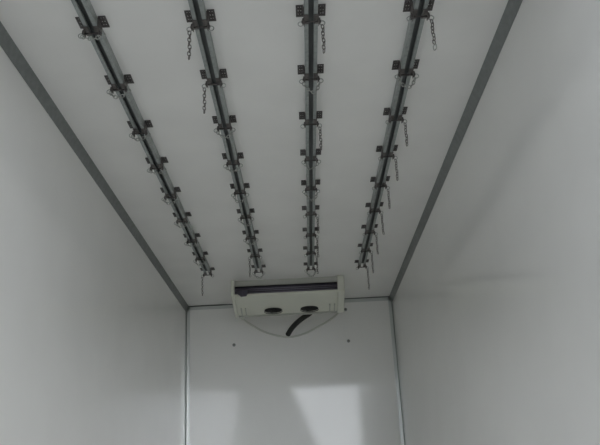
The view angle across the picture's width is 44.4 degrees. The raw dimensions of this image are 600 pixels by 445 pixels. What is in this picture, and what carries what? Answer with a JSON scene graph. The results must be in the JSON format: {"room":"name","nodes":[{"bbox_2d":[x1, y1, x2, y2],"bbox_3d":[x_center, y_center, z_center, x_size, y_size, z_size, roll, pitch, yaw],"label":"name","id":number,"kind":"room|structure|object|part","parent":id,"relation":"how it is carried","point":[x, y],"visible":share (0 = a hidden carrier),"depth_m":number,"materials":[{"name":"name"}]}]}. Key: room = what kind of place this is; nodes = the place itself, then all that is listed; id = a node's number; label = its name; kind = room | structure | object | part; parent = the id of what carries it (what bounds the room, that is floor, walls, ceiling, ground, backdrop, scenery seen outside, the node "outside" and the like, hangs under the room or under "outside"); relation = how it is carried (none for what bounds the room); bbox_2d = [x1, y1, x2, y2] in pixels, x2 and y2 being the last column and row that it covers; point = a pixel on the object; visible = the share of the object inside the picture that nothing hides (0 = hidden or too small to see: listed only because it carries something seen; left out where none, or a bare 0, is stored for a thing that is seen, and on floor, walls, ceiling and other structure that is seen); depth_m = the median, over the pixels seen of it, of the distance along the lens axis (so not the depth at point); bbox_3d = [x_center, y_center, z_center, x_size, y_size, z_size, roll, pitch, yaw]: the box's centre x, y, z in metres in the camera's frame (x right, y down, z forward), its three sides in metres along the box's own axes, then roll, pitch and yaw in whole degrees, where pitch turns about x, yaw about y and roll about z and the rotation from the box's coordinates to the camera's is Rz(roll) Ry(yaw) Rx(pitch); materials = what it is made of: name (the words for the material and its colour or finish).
{"room":"refrigerated truck interior","nodes":[
{"label":"refrigerated truck interior","id":0,"kind":"room"},
{"bbox_2d":[0,46,184,444],"bbox_3d":[-1.185,0.975,4.503,0.080,2.271,5.695,-3,-20,0],"label":"wall","id":1,"kind":"structure","parent":0,"point":[92,335],"depth_m":3.75,"materials":[{"name":"white plastic"}]},
{"bbox_2d":[0,21,187,310],"bbox_3d":[-1.183,-0.071,4.871,0.029,0.056,5.551,-3,-20,0],"label":"trim","id":2,"kind":"structure","parent":1,"relation":"attached to","point":[7,44],"depth_m":3.90,"materials":[{"name":"grey metal"}]},
{"bbox_2d":[0,0,507,305],"bbox_3d":[-0.152,-0.182,4.909,2.260,0.080,5.695,-3,-20,0],"label":"ceiling","id":3,"kind":"structure","parent":0,"point":[259,44],"depth_m":3.78,"materials":[{"name":"white plastic"}]},
{"bbox_2d":[75,16,109,38],"bbox_3d":[-0.836,-0.775,2.961,0.120,0.077,0.075,-3,-20,0],"label":"bracket","id":4,"kind":"object","parent":3,"relation":"attached to","point":[98,29],"visible":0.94,"depth_m":2.95,"materials":[{"name":"metal"}]},
{"bbox_3d":[-0.883,-0.807,2.974,0.030,0.003,0.075,-3,-20,0],"label":"screw plate","id":5,"kind":"part","parent":4,"relation":"part of","materials":[{"name":"metal"}]},
{"bbox_2d":[80,35,100,40],"bbox_3d":[-0.837,-0.739,2.938,0.083,0.027,0.015,-3,-20,0],"label":"chain","id":6,"kind":"object","parent":4,"relation":"hanging from","point":[84,37],"visible":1,"depth_m":2.94,"materials":[{"name":"silver metal"}]},
{"bbox_3d":[-0.793,-0.811,2.974,0.030,0.003,0.075,-3,-20,0],"label":"screw plate","id":7,"kind":"part","parent":4,"relation":"part of","materials":[{"name":"metal"}]},
{"bbox_2d":[104,74,133,93],"bbox_3d":[-0.830,-0.624,3.375,0.120,0.077,0.075,-3,-20,0],"label":"bracket","id":8,"kind":"object","parent":3,"relation":"attached to","point":[128,79],"visible":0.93,"depth_m":3.37,"materials":[{"name":"grey metal"}]},
{"bbox_3d":[-0.877,-0.656,3.387,0.030,0.003,0.075,-3,-20,0],"label":"screw plate","id":9,"kind":"part","parent":8,"relation":"part of","materials":[{"name":"metal"}]},
{"bbox_2d":[109,91,126,98],"bbox_3d":[-0.830,-0.582,3.349,0.084,0.041,0.015,-3,-20,0],"label":"chain","id":10,"kind":"object","parent":8,"relation":"hanging from","point":[113,96],"visible":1,"depth_m":3.35,"materials":[{"name":"silver metal"}]},
{"bbox_3d":[-0.787,-0.660,3.388,0.030,0.003,0.075,-3,-20,0],"label":"screw plate","id":11,"kind":"part","parent":8,"relation":"part of","materials":[{"name":"metal"}]},
{"bbox_2d":[127,120,152,137],"bbox_3d":[-0.824,-0.473,3.789,0.120,0.077,0.075,-3,-20,0],"label":"bracket","id":12,"kind":"object","parent":3,"relation":"attached to","point":[146,122],"visible":0.93,"depth_m":3.78,"materials":[{"name":"grey metal"}]},
{"bbox_2d":[131,134,147,140],"bbox_3d":[-0.822,-0.433,3.764,0.088,0.035,0.015,-3,-20,0],"label":"chain","id":13,"kind":"object","parent":12,"relation":"hanging from","point":[147,134],"visible":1,"depth_m":3.76,"materials":[{"name":"silver metal"}]},
{"bbox_3d":[-0.781,-0.510,3.801,0.030,0.003,0.075,-3,-20,0],"label":"screw plate","id":14,"kind":"part","parent":12,"relation":"part of","materials":[{"name":"metal"}]},
{"bbox_2d":[71,0,209,273],"bbox_3d":[-0.818,-0.312,4.285,0.054,0.040,4.314,-3,-20,0],"label":"rail","id":15,"kind":"object","parent":3,"relation":"attached to","point":[84,9],"visible":0.71,"depth_m":3.60,"materials":[{"name":"grey metal"}]},
{"bbox_2d":[145,157,168,172],"bbox_3d":[-0.818,-0.322,4.203,0.120,0.077,0.075,-3,-20,0],"label":"bracket","id":16,"kind":"object","parent":3,"relation":"attached to","point":[163,159],"visible":0.91,"depth_m":4.19,"materials":[{"name":"grey metal"}]},
{"bbox_3d":[-0.775,-0.359,4.215,0.030,0.003,0.075,-3,-20,0],"label":"screw plate","id":17,"kind":"part","parent":16,"relation":"part of","materials":[{"name":"metal"}]},
{"bbox_2d":[160,187,180,200],"bbox_3d":[-0.812,-0.171,4.616,0.120,0.077,0.075,-3,-20,0],"label":"bracket","id":18,"kind":"object","parent":3,"relation":"attached to","point":[176,189],"visible":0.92,"depth_m":4.61,"materials":[{"name":"grey metal"}]},
{"bbox_2d":[173,212,191,224],"bbox_3d":[-0.806,-0.020,5.030,0.120,0.077,0.075,-3,-20,0],"label":"bracket","id":19,"kind":"object","parent":3,"relation":"attached to","point":[187,213],"visible":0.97,"depth_m":5.02,"materials":[{"name":"grey metal"}]},
{"bbox_2d":[183,233,200,244],"bbox_3d":[-0.800,0.131,5.444,0.120,0.077,0.075,-3,-20,0],"label":"bracket","id":20,"kind":"object","parent":3,"relation":"attached to","point":[196,234],"visible":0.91,"depth_m":5.43,"materials":[{"name":"grey metal"}]},
{"bbox_2d":[184,9,215,31],"bbox_3d":[-0.400,-0.799,2.955,0.120,0.077,0.075,-3,-20,0],"label":"bracket","id":21,"kind":"object","parent":3,"relation":"attached to","point":[194,26],"visible":0.96,"depth_m":2.95,"materials":[{"name":"grey metal"}]},
{"bbox_3d":[-0.447,-0.831,2.968,0.030,0.003,0.075,-3,-20,0],"label":"screw plate","id":22,"kind":"part","parent":21,"relation":"part of","materials":[{"name":"metal"}]},
{"bbox_2d":[187,31,191,59],"bbox_3d":[-0.439,-0.704,2.919,0.015,0.136,0.014,-8,-21,13],"label":"hanging chain","id":23,"kind":"object","parent":21,"relation":"hanging from","point":[189,37],"visible":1,"depth_m":2.92,"materials":[{"name":"grey metal"}]},
{"bbox_3d":[-0.357,-0.836,2.968,0.030,0.003,0.075,-3,-20,0],"label":"screw plate","id":24,"kind":"part","parent":21,"relation":"part of","materials":[{"name":"metal"}]},
{"bbox_2d":[192,251,207,262],"bbox_3d":[-0.794,0.281,5.858,0.120,0.077,0.075,-3,-20,0],"label":"bracket","id":25,"kind":"object","parent":3,"relation":"attached to","point":[206,252],"visible":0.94,"depth_m":5.85,"materials":[{"name":"grey metal"}]},
{"bbox_2d":[200,267,214,277],"bbox_3d":[-0.788,0.432,6.272,0.120,0.077,0.075,-3,-20,0],"label":"bracket","id":26,"kind":"object","parent":3,"relation":"attached to","point":[211,268],"visible":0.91,"depth_m":6.26,"materials":[{"name":"grey metal"}]},
{"bbox_2d":[200,69,227,88],"bbox_3d":[-0.394,-0.648,3.369,0.120,0.077,0.075,-3,-20,0],"label":"bracket","id":27,"kind":"object","parent":3,"relation":"attached to","point":[218,80],"visible":0.99,"depth_m":3.36,"materials":[{"name":"grey metal"}]},
{"bbox_3d":[-0.441,-0.680,3.381,0.030,0.003,0.075,-3,-20,0],"label":"screw plate","id":28,"kind":"part","parent":27,"relation":"part of","materials":[{"name":"metal"}]},
{"bbox_2d":[203,87,205,113],"bbox_3d":[-0.433,-0.553,3.333,0.015,0.136,0.014,-8,-21,13],"label":"hanging chain","id":29,"kind":"object","parent":27,"relation":"hanging from","point":[204,91],"visible":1,"depth_m":3.33,"materials":[{"name":"grey metal"}]},
{"bbox_3d":[-0.351,-0.685,3.382,0.030,0.003,0.075,-3,-20,0],"label":"screw plate","id":30,"kind":"part","parent":27,"relation":"part of","materials":[{"name":"metal"}]},
{"bbox_2d":[212,115,236,132],"bbox_3d":[-0.388,-0.497,3.783,0.120,0.077,0.075,-3,-20,0],"label":"bracket","id":31,"kind":"object","parent":3,"relation":"attached to","point":[232,118],"visible":0.98,"depth_m":3.77,"materials":[{"name":"grey metal"}]},
{"bbox_3d":[-0.435,-0.529,3.795,0.030,0.003,0.075,-3,-20,0],"label":"screw plate","id":32,"kind":"part","parent":31,"relation":"part of","materials":[{"name":"metal"}]},
{"bbox_2d":[216,131,232,137],"bbox_3d":[-0.385,-0.452,3.765,0.090,0.048,0.015,-3,-20,0],"label":"chain","id":33,"kind":"object","parent":31,"relation":"hanging from","point":[216,131],"visible":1,"depth_m":3.76,"materials":[{"name":"silver metal"}]},
{"bbox_3d":[-0.345,-0.534,3.796,0.030,0.003,0.075,-3,-20,0],"label":"screw plate","id":34,"kind":"part","parent":31,"relation":"part of","materials":[{"name":"metal"}]},
{"bbox_2d":[188,0,261,270],"bbox_3d":[-0.382,-0.334,4.287,0.054,0.040,4.314,-3,-20,0],"label":"rail","id":35,"kind":"object","parent":3,"relation":"attached to","point":[197,7],"visible":0.88,"depth_m":3.62,"materials":[{"name":"grey metal"}]},
{"bbox_2d":[222,152,243,167],"bbox_3d":[-0.382,-0.346,4.197,0.120,0.077,0.075,-3,-20,0],"label":"bracket","id":36,"kind":"object","parent":3,"relation":"attached to","point":[224,156],"visible":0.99,"depth_m":4.19,"materials":[{"name":"grey metal"}]},
{"bbox_2d":[230,183,249,196],"bbox_3d":[-0.376,-0.195,4.610,0.120,0.077,0.075,-3,-20,0],"label":"bracket","id":37,"kind":"object","parent":3,"relation":"attached to","point":[246,185],"visible":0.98,"depth_m":4.60,"materials":[{"name":"grey metal"}]},
{"bbox_2d":[236,208,254,221],"bbox_3d":[-0.370,-0.044,5.024,0.120,0.077,0.075,-3,-20,0],"label":"bracket","id":38,"kind":"object","parent":3,"relation":"attached to","point":[252,209],"visible":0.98,"depth_m":5.01,"materials":[{"name":"grey metal"}]},
{"bbox_2d":[242,230,258,241],"bbox_3d":[-0.364,0.106,5.438,0.120,0.077,0.075,-3,-20,0],"label":"bracket","id":39,"kind":"object","parent":3,"relation":"attached to","point":[255,231],"visible":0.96,"depth_m":5.43,"materials":[{"name":"grey metal"}]},
{"bbox_2d":[247,248,262,259],"bbox_3d":[-0.358,0.257,5.852,0.120,0.077,0.075,-3,-20,0],"label":"bracket","id":40,"kind":"object","parent":3,"relation":"attached to","point":[248,250],"visible":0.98,"depth_m":5.84,"materials":[{"name":"grey metal"}]},
{"bbox_2d":[251,265,265,274],"bbox_3d":[-0.352,0.408,6.266,0.120,0.077,0.075,-3,-20,0],"label":"bracket","id":41,"kind":"object","parent":3,"relation":"attached to","point":[252,266],"visible":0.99,"depth_m":6.26,"materials":[{"name":"grey metal"}]},
{"bbox_2d":[231,275,344,337],"bbox_3d":[-0.103,0.831,7.020,1.036,0.376,0.921,-3,-20,0],"label":"refrigeration unit","id":42,"kind":"object","parent":3,"relation":"attached to","point":[305,297],"visible":1,"depth_m":6.69,"materials":[{"name":"beige plastic"}]},
{"bbox_3d":[-0.603,0.720,6.825,0.030,0.255,0.440,-3,-20,0],"label":"panel","id":43,"kind":"part","parent":42,"relation":"part of","materials":[{"name":"beige plastic"}]},
{"bbox_3d":[-0.127,0.598,6.857,0.931,0.049,0.370,-3,-20,0],"label":"panel","id":44,"kind":"part","parent":42,"relation":"part of","materials":[{"name":"grey plastic"}]},
{"bbox_3d":[0.375,0.672,6.828,0.062,0.255,0.440,-3,-20,0],"label":"panel","id":45,"kind":"part","parent":42,"relation":"part of","materials":[{"name":"beige plastic"}]},
{"bbox_2d":[297,64,323,83],"bbox_3d":[0.051,-0.670,3.370,0.120,0.077,0.075,-3,-20,0],"label":"bracket","id":46,"kind":"object","parent":3,"relation":"attached to","point":[315,75],"visible":1,"depth_m":3.36,"materials":[{"name":"grey metal"}]},
{"bbox_3d":[0.004,-0.702,3.383,0.030,0.003,0.075,-3,-20,0],"label":"screw plate","id":47,"kind":"part","parent":46,"relation":"part of","materials":[{"name":"metal"}]},
{"bbox_2d":[302,82,319,93],"bbox_3d":[0.051,-0.614,3.349,0.085,0.064,0.015,-3,-20,0],"label":"chain","id":48,"kind":"object","parent":46,"relation":"hanging from","point":[318,85],"visible":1,"depth_m":3.34,"materials":[{"name":"silver metal"}]},
{"bbox_3d":[0.094,-0.707,3.383,0.030,0.003,0.075,-3,-20,0],"label":"screw plate","id":49,"kind":"part","parent":46,"relation":"part of","materials":[{"name":"metal"}]},
{"bbox_2d":[299,111,321,128],"bbox_3d":[0.057,-0.519,3.784,0.120,0.077,0.075,-3,-20,0],"label":"bracket","id":50,"kind":"object","parent":3,"relation":"attached to","point":[315,122],"visible":0.99,"depth_m":3.77,"materials":[{"name":"grey metal"}]},
{"bbox_3d":[0.010,-0.551,3.797,0.030,0.003,0.075,-3,-20,0],"label":"screw plate","id":51,"kind":"part","parent":50,"relation":"part of","materials":[{"name":"metal"}]},
{"bbox_3d":[0.100,-0.556,3.797,0.030,0.003,0.075,-3,-20,0],"label":"screw plate","id":52,"kind":"part","parent":50,"relation":"part of","materials":[{"name":"metal"}]},
{"bbox_2d":[319,129,321,150],"bbox_3d":[0.105,-0.428,3.749,0.015,0.136,0.014,-8,-21,13],"label":"hanging chain","id":53,"kind":"object","parent":50,"relation":"hanging from","point":[320,129],"visible":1,"depth_m":3.74,"materials":[{"name":"grey metal"}]},
{"bbox_2d":[300,149,320,163],"bbox_3d":[0.063,-0.368,4.198,0.120,0.077,0.075,-3,-20,0],"label":"bracket","id":54,"kind":"object","parent":3,"relation":"attached to","point":[303,153],"visible":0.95,"depth_m":4.19,"materials":[{"name":"grey metal"}]},
{"bbox_2d":[304,162,318,169],"bbox_3d":[0.065,-0.320,4.179,0.088,0.048,0.015,-3,-20,0],"label":"chain","id":55,"kind":"object","parent":54,"relation":"hanging from","point":[317,162],"visible":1,"depth_m":4.17,"materials":[{"name":"silver metal"}]},
{"bbox_2d":[301,179,319,193],"bbox_3d":[0.069,-0.217,4.612,0.120,0.077,0.075,-3,-20,0],"label":"bracket","id":56,"kind":"object","parent":3,"relation":"attached to","point":[303,182],"visible":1,"depth_m":4.60,"materials":[{"name":"grey metal"}]},
{"bbox_2d":[302,205,318,217],"bbox_3d":[0.075,-0.066,5.026,0.120,0.077,0.075,-3,-20,0],"label":"bracket","id":57,"kind":"object","parent":3,"relation":"attached to","point":[316,206],"visible":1,"depth_m":5.02,"materials":[{"name":"grey metal"}]},
{"bbox_2d":[303,246,317,256],"bbox_3d":[0.087,0.235,5.853,0.120,0.077,0.075,-3,-20,0],"label":"bracket","id":58,"kind":"object","parent":3,"relation":"attached to","point":[304,247],"visible":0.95,"depth_m":5.84,"materials":[{"name":"grey metal"}]},
{"bbox_2d":[304,0,317,266],"bbox_3d":[0.063,-0.356,4.288,0.054,0.040,4.314,-3,-20,0],"label":"rail","id":59,"kind":"object","parent":3,"relation":"attached to","point":[310,6],"visible":0.86,"depth_m":3.67,"materials":[{"name":"grey metal"}]},
{"bbox_2d":[296,4,325,26],"bbox_3d":[0.045,-0.821,2.957,0.120,0.077,0.075,-3,-20,0],"label":"bracket","id":60,"kind":"object","parent":3,"relation":"attached to","point":[321,12],"visible":1,"depth_m":2.95,"materials":[{"name":"grey metal"}]},
{"bbox_3d":[-0.002,-0.853,2.969,0.030,0.003,0.075,-3,-20,0],"label":"screw plate","id":61,"kind":"part","parent":60,"relation":"part of","materials":[{"name":"metal"}]},
{"bbox_3d":[0.088,-0.858,2.969,0.030,0.003,0.075,-3,-20,0],"label":"screw plate","id":62,"kind":"part","parent":60,"relation":"part of","materials":[{"name":"metal"}]},
{"bbox_2d":[321,24,325,53],"bbox_3d":[0.093,-0.730,2.921,0.015,0.136,0.014,-8,-21,13],"label":"hanging chain","id":63,"kind":"object","parent":60,"relation":"hanging from","point":[322,31],"visible":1,"depth_m":2.92,"materials":[{"name":"grey metal"}]},
{"bbox_2d":[303,227,318,238],"bbox_3d":[0.081,0.085,5.439,0.120,0.077,0.075,-3,-20,0],"label":"bracket","id":64,"kind":"object","parent":3,"relation":"attached to","point":[316,228],"visible":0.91,"depth_m":5.43,"materials":[{"name":"grey metal"}]},
{"bbox_2d":[304,262,317,271],"bbox_3d":[0.093,0.386,6.267,0.120,0.077,0.075,-3,-20,0],"label":"bracket","id":65,"kind":"object","parent":3,"relation":"attached to","point":[308,268],"visible":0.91,"depth_m":6.26,"materials":[{"name":"grey metal"}]},
{"bbox_2d":[355,259,368,269],"bbox_3d":[0.529,0.365,6.269,0.120,0.077,0.075,-3,-20,0],"label":"bracket","id":66,"kind":"object","parent":3,"relation":"attached to","point":[367,260],"visible":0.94,"depth_m":6.26,"materials":[{"name":"grey metal"}]},
{"bbox_2d":[358,243,372,253],"bbox_3d":[0.523,0.214,5.855,0.120,0.077,0.075,-3,-20,0],"label":"bracket","id":67,"kind":"object","parent":3,"relation":"attached to","point":[371,244],"visible":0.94,"depth_m":5.84,"materials":[{"name":"grey metal"}]},
{"bbox_2d":[361,224,377,235],"bbox_3d":[0.517,0.063,5.441,0.120,0.077,0.075,-3,-20,0],"label":"bracket","id":68,"kind":"object","parent":3,"relation":"attached to","point":[376,225],"visible":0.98,"depth_m":5.43,"materials":[{"name":"grey metal"}]},
{"bbox_2d":[365,202,383,214],"bbox_3d":[0.511,-0.088,5.027,0.120,0.077,0.075,-3,-20,0],"label":"bracket","id":69,"kind":"object","parent":3,"relation":"attached to","point":[381,203],"visible":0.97,"depth_m":5.02,"materials":[{"name":"grey metal"}]},
{"bbox_2d":[381,214,384,234],"bbox_3d":[0.560,0.011,4.989,0.015,0.152,0.014,-8,-21,13],"label":"hanging chain","id":70,"kind":"object","parent":69,"relation":"hanging from","point":[382,214],"visible":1,"depth_m":4.99,"materials":[{"name":"grey metal"}]},
{"bbox_2d":[370,176,389,189],"bbox_3d":[0.505,-0.239,4.613,0.120,0.077,0.075,-3,-20,0],"label":"bracket","id":71,"kind":"object","parent":3,"relation":"attached to","point":[373,179],"visible":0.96,"depth_m":4.61,"materials":[{"name":"grey metal"}]},
{"bbox_2d":[376,145,397,160],"bbox_3d":[0.499,-0.390,4.200,0.120,0.077,0.075,-3,-20,0],"label":"bracket","id":72,"kind":"object","parent":3,"relation":"attached to","point":[379,148],"visible":0.96,"depth_m":4.19,"materials":[{"name":"grey metal"}]},
{"bbox_3d":[0.452,-0.422,4.212,0.030,0.003,0.075,-3,-20,0],"label":"screw plate","id":73,"kind":"part","parent":72,"relation":"part of","materials":[{"name":"metal"}]},
{"bbox_2d":[395,160,397,180],"bbox_3d":[0.547,-0.299,4.164,0.015,0.136,0.014,-8,-21,13],"label":"hanging chain","id":74,"kind":"object","parent":72,"relation":"hanging from","point":[396,160],"visible":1,"depth_m":4.16,"materials":[{"name":"grey metal"}]},
{"bbox_2d":[359,0,428,264],"bbox_3d":[0.499,-0.377,4.290,0.054,0.040,4.314,-3,-20,0],"label":"rail","id":75,"kind":"object","parent":3,"relation":"attached to","point":[414,29],"visible":0.81,"depth_m":3.72,"materials":[{"name":"grey metal"}]},
{"bbox_2d":[383,107,407,123],"bbox_3d":[0.493,-0.540,3.786,0.120,0.077,0.075,-3,-20,0],"label":"bracket","id":76,"kind":"object","parent":3,"relation":"attached to","point":[391,117],"visible":0.98,"depth_m":3.78,"materials":[{"name":"grey metal"}]},
{"bbox_3d":[0.446,-0.573,3.798,0.030,0.003,0.075,-3,-20,0],"label":"screw plate","id":77,"kind":"part","parent":76,"relation":"part of","materials":[{"name":"metal"}]},
{"bbox_2d":[404,122,407,145],"bbox_3d":[0.541,-0.450,3.750,0.015,0.136,0.014,-8,-21,13],"label":"hanging chain","id":78,"kind":"object","parent":76,"relation":"hanging from","point":[404,122],"visible":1,"depth_m":3.75,"materials":[{"name":"grey metal"}]},
{"bbox_2d":[392,59,419,78],"bbox_3d":[0.487,-0.691,3.372,0.120,0.077,0.075,-3,-20,0],"label":"bracket","id":79,"kind":"object","parent":3,"relation":"attached to","point":[396,63],"visible":0.94,"depth_m":3.36,"materials":[{"name":"grey metal"}]},
{"bbox_3d":[0.440,-0.724,3.384,0.030,0.003,0.075,-3,-20,0],"label":"screw plate","id":80,"kind":"part","parent":79,"relation":"part of","materials":[{"name":"metal"}]},
{"bbox_2d":[397,77,415,88],"bbox_3d":[0.488,-0.637,3.350,0.085,0.061,0.015,-3,-20,0],"label":"chain","id":81,"kind":"object","parent":79,"relation":"hanging from","point":[414,80],"visible":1,"depth_m":3.35,"materials":[{"name":"silver metal"}]},
{"bbox_3d":[0.530,-0.728,3.385,0.030,0.003,0.075,-3,-20,0],"label":"screw plate","id":82,"kind":"part","parent":79,"relation":"part of","materials":[{"name":"metal"}]},
{"bbox_2d":[403,0,434,21],"bbox_3d":[0.481,-0.842,2.958,0.120,0.077,0.075,-3,-20,0],"label":"bracket","id":83,"kind":"object","parent":3,"relation":"attached to","point":[425,15],"visible":1,"depth_m":2.95,"materials":[{"name":"grey metal"}]},
{"bbox_3d":[0.434,-0.875,2.971,0.030,0.003,0.075,-3,-20,0],"label":"screw plate","id":84,"kind":"part","parent":83,"relation":"part of","materials":[{"name":"metal"}]},
{"bbox_3d":[0.524,-0.879,2.971,0.030,0.003,0.075,-3,-20,0],"label":"screw plate","id":85,"kind":"part","parent":83,"relation":"part of","materials":[{"name":"metal"}]},
{"bbox_2d":[430,19,436,50],"bbox_3d":[0.529,-0.746,2.921,0.017,0.146,0.015,-11,-22,21],"label":"hanging chain","id":86,"kind":"object","parent":83,"relation":"hanging from","point":[430,19],"visible":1,"depth_m":2.92,"materials":[{"name":"grey metal"}]},
{"bbox_2d":[190,301,400,444],"bbox_3d":[-0.058,1.883,7.144,2.100,2.271,0.080,-3,-20,0],"label":"wall","id":87,"kind":"structure","parent":0,"point":[316,387],"depth_m":7.23,"materials":[{"name":"white plastic"}]},
{"bbox_2d":[185,307,189,444],"bbox_3d":[-1.086,1.916,7.084,0.042,2.265,0.038,-3,-20,0],"label":"trim","id":88,"kind":"structure","parent":87,"relation":"attached to","point":[187,382],"depth_m":7.23,"materials":[{"name":"silver metal"}]},
{"bbox_2d":[188,296,389,309],"bbox_3d":[-0.111,0.826,7.486,2.094,0.036,0.004,-3,-20,0],"label":"trim","id":89,"kind":"structure","parent":87,"relation":"attached to","point":[381,298],"depth_m":7.48,"materials":[{"name":"silver metal"}]},
{"bbox_2d":[388,297,405,444],"bbox_3d":[0.969,1.815,7.091,0.042,2.265,0.038,-3,-20,0],"label":"trim","id":90,"kind":"structure","parent":87,"relation":"attached to","point":[390,300],"depth_m":7.23,"materials":[{"name":"silver metal"}]},
{"bbox_2d":[393,0,599,444],"bbox_3d":[0.993,0.867,4.510,0.080,2.271,5.695,-3,-20,0],"label":"wall","id":91,"kind":"structure","parent":0,"point":[496,301],"depth_m":3.06,"materials":[{"name":"white plastic"}]},
{"bbox_2d":[389,0,522,300],"bbox_3d":[0.885,-0.172,4.878,0.029,0.058,5.551,-3,-20,0],"label":"trim","id":92,"kind":"structure","parent":91,"relation":"attached to","point":[512,7],"depth_m":3.85,"materials":[{"name":"grey metal"}]}
]}

